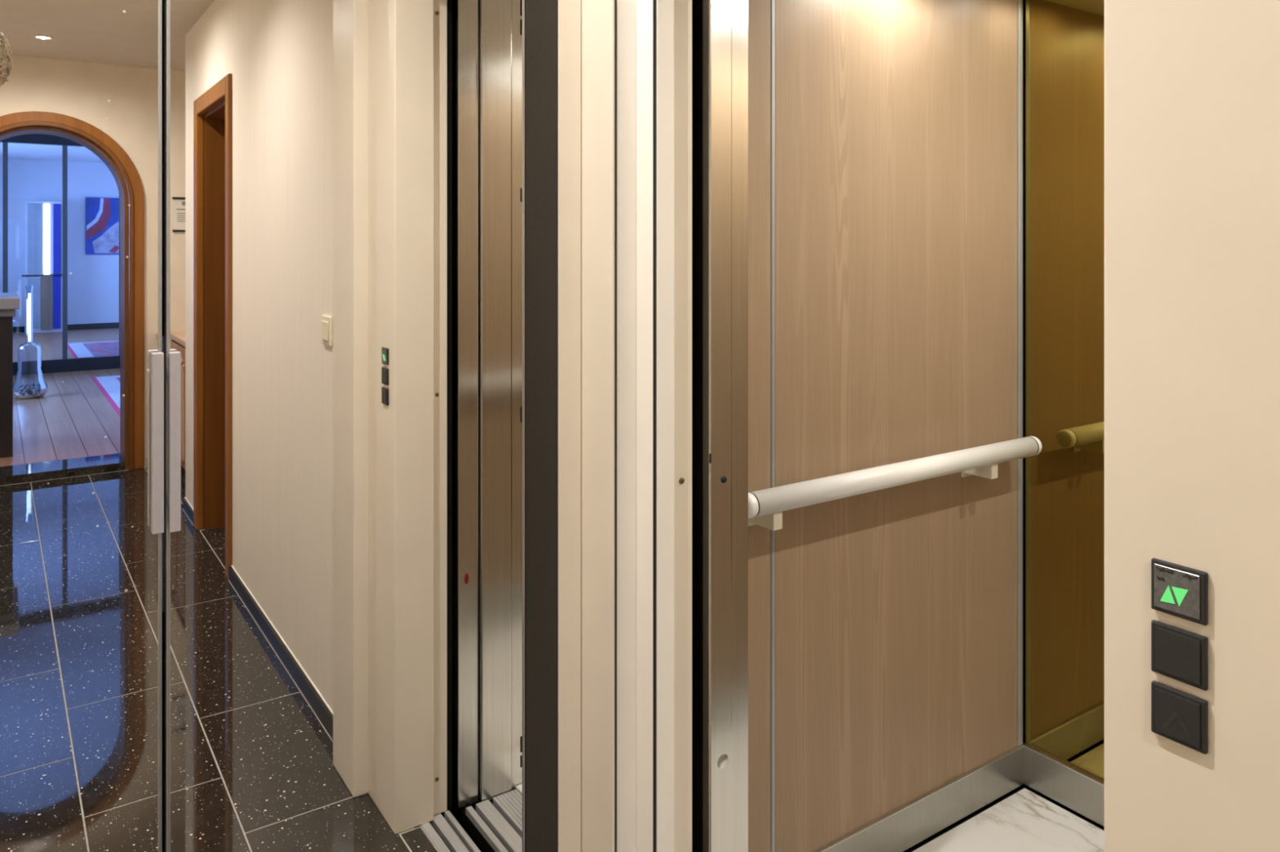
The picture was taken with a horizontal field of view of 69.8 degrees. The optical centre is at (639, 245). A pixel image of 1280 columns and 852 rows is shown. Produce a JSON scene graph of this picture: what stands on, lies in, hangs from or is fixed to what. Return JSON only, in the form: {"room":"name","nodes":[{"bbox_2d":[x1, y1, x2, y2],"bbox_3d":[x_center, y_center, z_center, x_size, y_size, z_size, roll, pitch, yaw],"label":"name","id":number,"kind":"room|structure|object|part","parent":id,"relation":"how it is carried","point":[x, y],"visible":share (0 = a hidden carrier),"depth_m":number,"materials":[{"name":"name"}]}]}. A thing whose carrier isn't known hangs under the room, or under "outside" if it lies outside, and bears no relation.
{"room":"elevator lobby","nodes":[
{"label":"elevator lobby","id":0,"kind":"room"},
{"bbox_2d":[692,0,747,851],"bbox_3d":[0.396,0.245,1.252,0.143,2.380,1.262,0,0,-34],"label":"door frame","id":1,"kind":"structure","parent":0,"point":[739,7],"depth_m":1.50,"materials":[{"name":"metal"}]},
{"bbox_2d":[702,0,731,851],"bbox_3d":[0.124,0.359,1.478,0.047,2.108,0.023,0,0,-34],"label":"elevator door","id":2,"kind":"structure","parent":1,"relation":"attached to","point":[717,14],"depth_m":1.47,"materials":[{"name":"metal"}]},
{"bbox_2d":[717,754,728,768],"bbox_3d":[0.133,0.827,1.471,0.025,0.025,0.003,0,0,-34],"label":"hole","id":3,"kind":"object","parent":2,"relation":"attached to","point":[722,759],"depth_m":1.47,"materials":[{"name":"metal"}]},
{"bbox_2d":[747,0,1024,851],"bbox_3d":[0.504,0.375,2.067,1.186,2.060,0.039,0,0,-34],"label":"wall","id":4,"kind":"structure","parent":0,"point":[885,137],"depth_m":2.08,"materials":[{"name":"brown wood"}]},
{"bbox_3d":[0.146,0.345,1.817,0.292,2.000,0.012,0,0,-34],"label":"wood panel","id":5,"kind":"part","parent":4,"relation":"part of","materials":[{"name":"brown wood"}]},
{"bbox_2d":[747,435,1042,530],"bbox_3d":[0.580,0.522,2.049,0.958,0.091,0.094,0,0,-34],"label":"handrail","id":6,"kind":"object","parent":4,"relation":"attached to","point":[766,507],"visible":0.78,"depth_m":1.96,"materials":[{"name":"white plastic"}]},
{"bbox_3d":[0.225,0.539,1.861,0.036,0.056,0.004,0,0,-34],"label":"wall plate","id":7,"kind":"part","parent":6,"relation":"part of","materials":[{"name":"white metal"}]},
{"bbox_3d":[0.802,0.539,2.255,0.036,0.056,0.004,0,0,-34],"label":"wall plate","id":8,"kind":"part","parent":6,"relation":"part of","materials":[{"name":"white metal"}]},
{"bbox_3d":[0.514,1.350,2.058,1.171,0.099,0.006,0,0,-34],"label":"kick plate","id":9,"kind":"part","parent":4,"relation":"part of","materials":[{"name":"metal"}]},
{"bbox_2d":[902,784,1104,851],"bbox_3d":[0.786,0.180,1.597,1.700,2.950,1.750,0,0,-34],"label":"trim","id":10,"kind":"structure","parent":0,"point":[1031,789],"depth_m":2.51,"materials":[{"name":"stone"}]},
{"bbox_2d":[908,786,1104,851],"bbox_3d":[0.887,1.435,1.583,1.099,0.061,1.212,0,0,-34],"label":"floor","id":11,"kind":"structure","parent":0,"point":[1023,820],"depth_m":2.20,"materials":[{"name":"white stone"}]},
{"bbox_2d":[1022,0,1104,826],"bbox_3d":[1.350,0.375,1.899,0.039,2.060,1.272,0,0,-34],"label":"mirror","id":12,"kind":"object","parent":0,"point":[1064,40],"depth_m":2.30,"materials":[{"name":"brown metal"}]},
{"bbox_3d":[1.340,1.350,1.892,0.010,0.099,1.210,0,0,-34],"label":"kick plate","id":13,"kind":"part","parent":12,"relation":"part of","materials":[{"name":"metal"}]},
{"bbox_3d":[1.142,1.430,-0.855,1.720,0.050,5.340,0,0,-34],"label":"floor","id":14,"kind":"structure","parent":0,"visible":0},
{"bbox_2d":[162,0,581,851],"bbox_3d":[-0.581,0.175,1.184,1.137,2.460,0.060,0,0,-34],"label":"door frame","id":15,"kind":"structure","parent":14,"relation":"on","point":[553,28],"depth_m":1.45,"materials":[{"name":"metal"}]},
{"bbox_2d":[0,0,164,851],"bbox_3d":[-0.803,0.185,0.998,0.505,2.380,0.048,0,0,-35],"label":"mirror door","id":16,"kind":"structure","parent":15,"relation":"attached to","point":[82,356],"depth_m":1.09,"materials":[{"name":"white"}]},
{"bbox_3d":[-0.591,0.241,1.124,0.012,0.220,0.014,0,0,-35],"label":"handle","id":17,"kind":"part","parent":16,"relation":"part of","materials":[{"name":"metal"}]},
{"bbox_3d":[-0.615,0.290,1.176,0.020,0.350,0.025,0,0,-34],"label":"lock plate","id":18,"kind":"part","parent":15,"relation":"part of","materials":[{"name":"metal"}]},
{"bbox_2d":[164,0,524,851],"bbox_3d":[-0.384,0.185,1.282,0.497,2.380,0.048,0,0,-34],"label":"mirror door","id":19,"kind":"structure","parent":15,"relation":"attached to","point":[344,180],"depth_m":1.27,"materials":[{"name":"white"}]},
{"bbox_3d":[-0.574,0.241,1.132,0.012,0.220,0.014,0,0,-34],"label":"handle","id":20,"kind":"part","parent":19,"relation":"part of","materials":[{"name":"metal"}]},
{"bbox_3d":[-0.171,0.175,1.464,0.058,2.460,0.060,0,0,-34],"label":"dark panel","id":21,"kind":"part","parent":15,"relation":"part of","materials":[{"name":"grey paint"}]},
{"bbox_3d":[-0.129,0.175,1.493,0.042,2.460,0.060,0,0,-34],"label":"cream panel","id":22,"kind":"part","parent":15,"relation":"part of","materials":[{"name":"paint"}]},
{"bbox_3d":[1.469,0.140,-0.604,0.315,2.530,3.085,0,0,-34],"label":"wall","id":23,"kind":"structure","parent":0,"visible":0},
{"bbox_2d":[581,0,1279,851],"bbox_3d":[0.251,0.140,1.090,0.140,2.530,1.084,0,0,-34],"label":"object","id":24,"kind":"structure","parent":23,"relation":"attached to","point":[1192,87],"depth_m":0.75,"materials":[{"name":"beige paint"}]},
{"bbox_2d":[1151,680,1208,754],"bbox_3d":[0.419,0.367,0.714,0.006,0.040,0.041,0,0,-34],"label":"button","id":25,"kind":"object","parent":23,"relation":"attached to","point":[1178,716],"visible":1,"depth_m":0.71,"materials":[{"name":"grey plastic"}]},
{"bbox_3d":[0.417,0.367,0.713,0.001,0.034,0.034,0,0,-34],"label":"push plate","id":26,"kind":"part","parent":25,"relation":"part of","materials":[{"name":"grey plastic"}]},
{"bbox_2d":[1151,619,1208,690],"bbox_3d":[0.419,0.318,0.714,0.006,0.040,0.041,0,0,-34],"label":"button","id":27,"kind":"object","parent":23,"relation":"attached to","point":[1178,654],"visible":1,"depth_m":0.71,"materials":[{"name":"grey plastic"}]},
{"bbox_3d":[0.417,0.318,0.713,0.001,0.034,0.034,0,0,-34],"label":"push plate","id":28,"kind":"part","parent":27,"relation":"part of","materials":[{"name":"grey plastic"}]},
{"bbox_2d":[1151,558,1208,625],"bbox_3d":[0.419,0.269,0.714,0.006,0.040,0.041,0,0,-34],"label":"indicator","id":29,"kind":"object","parent":23,"relation":"attached to","point":[1177,590],"visible":1,"depth_m":0.71,"materials":[{"name":"grey plastic"}]},
{"bbox_2d":[1155,566,1197,582],"bbox_3d":[0.417,0.258,0.713,0.001,0.011,0.030,0,0,-34],"label":"print","id":30,"kind":"object","parent":29,"relation":"attached to","point":[1163,574],"depth_m":0.71}
]}

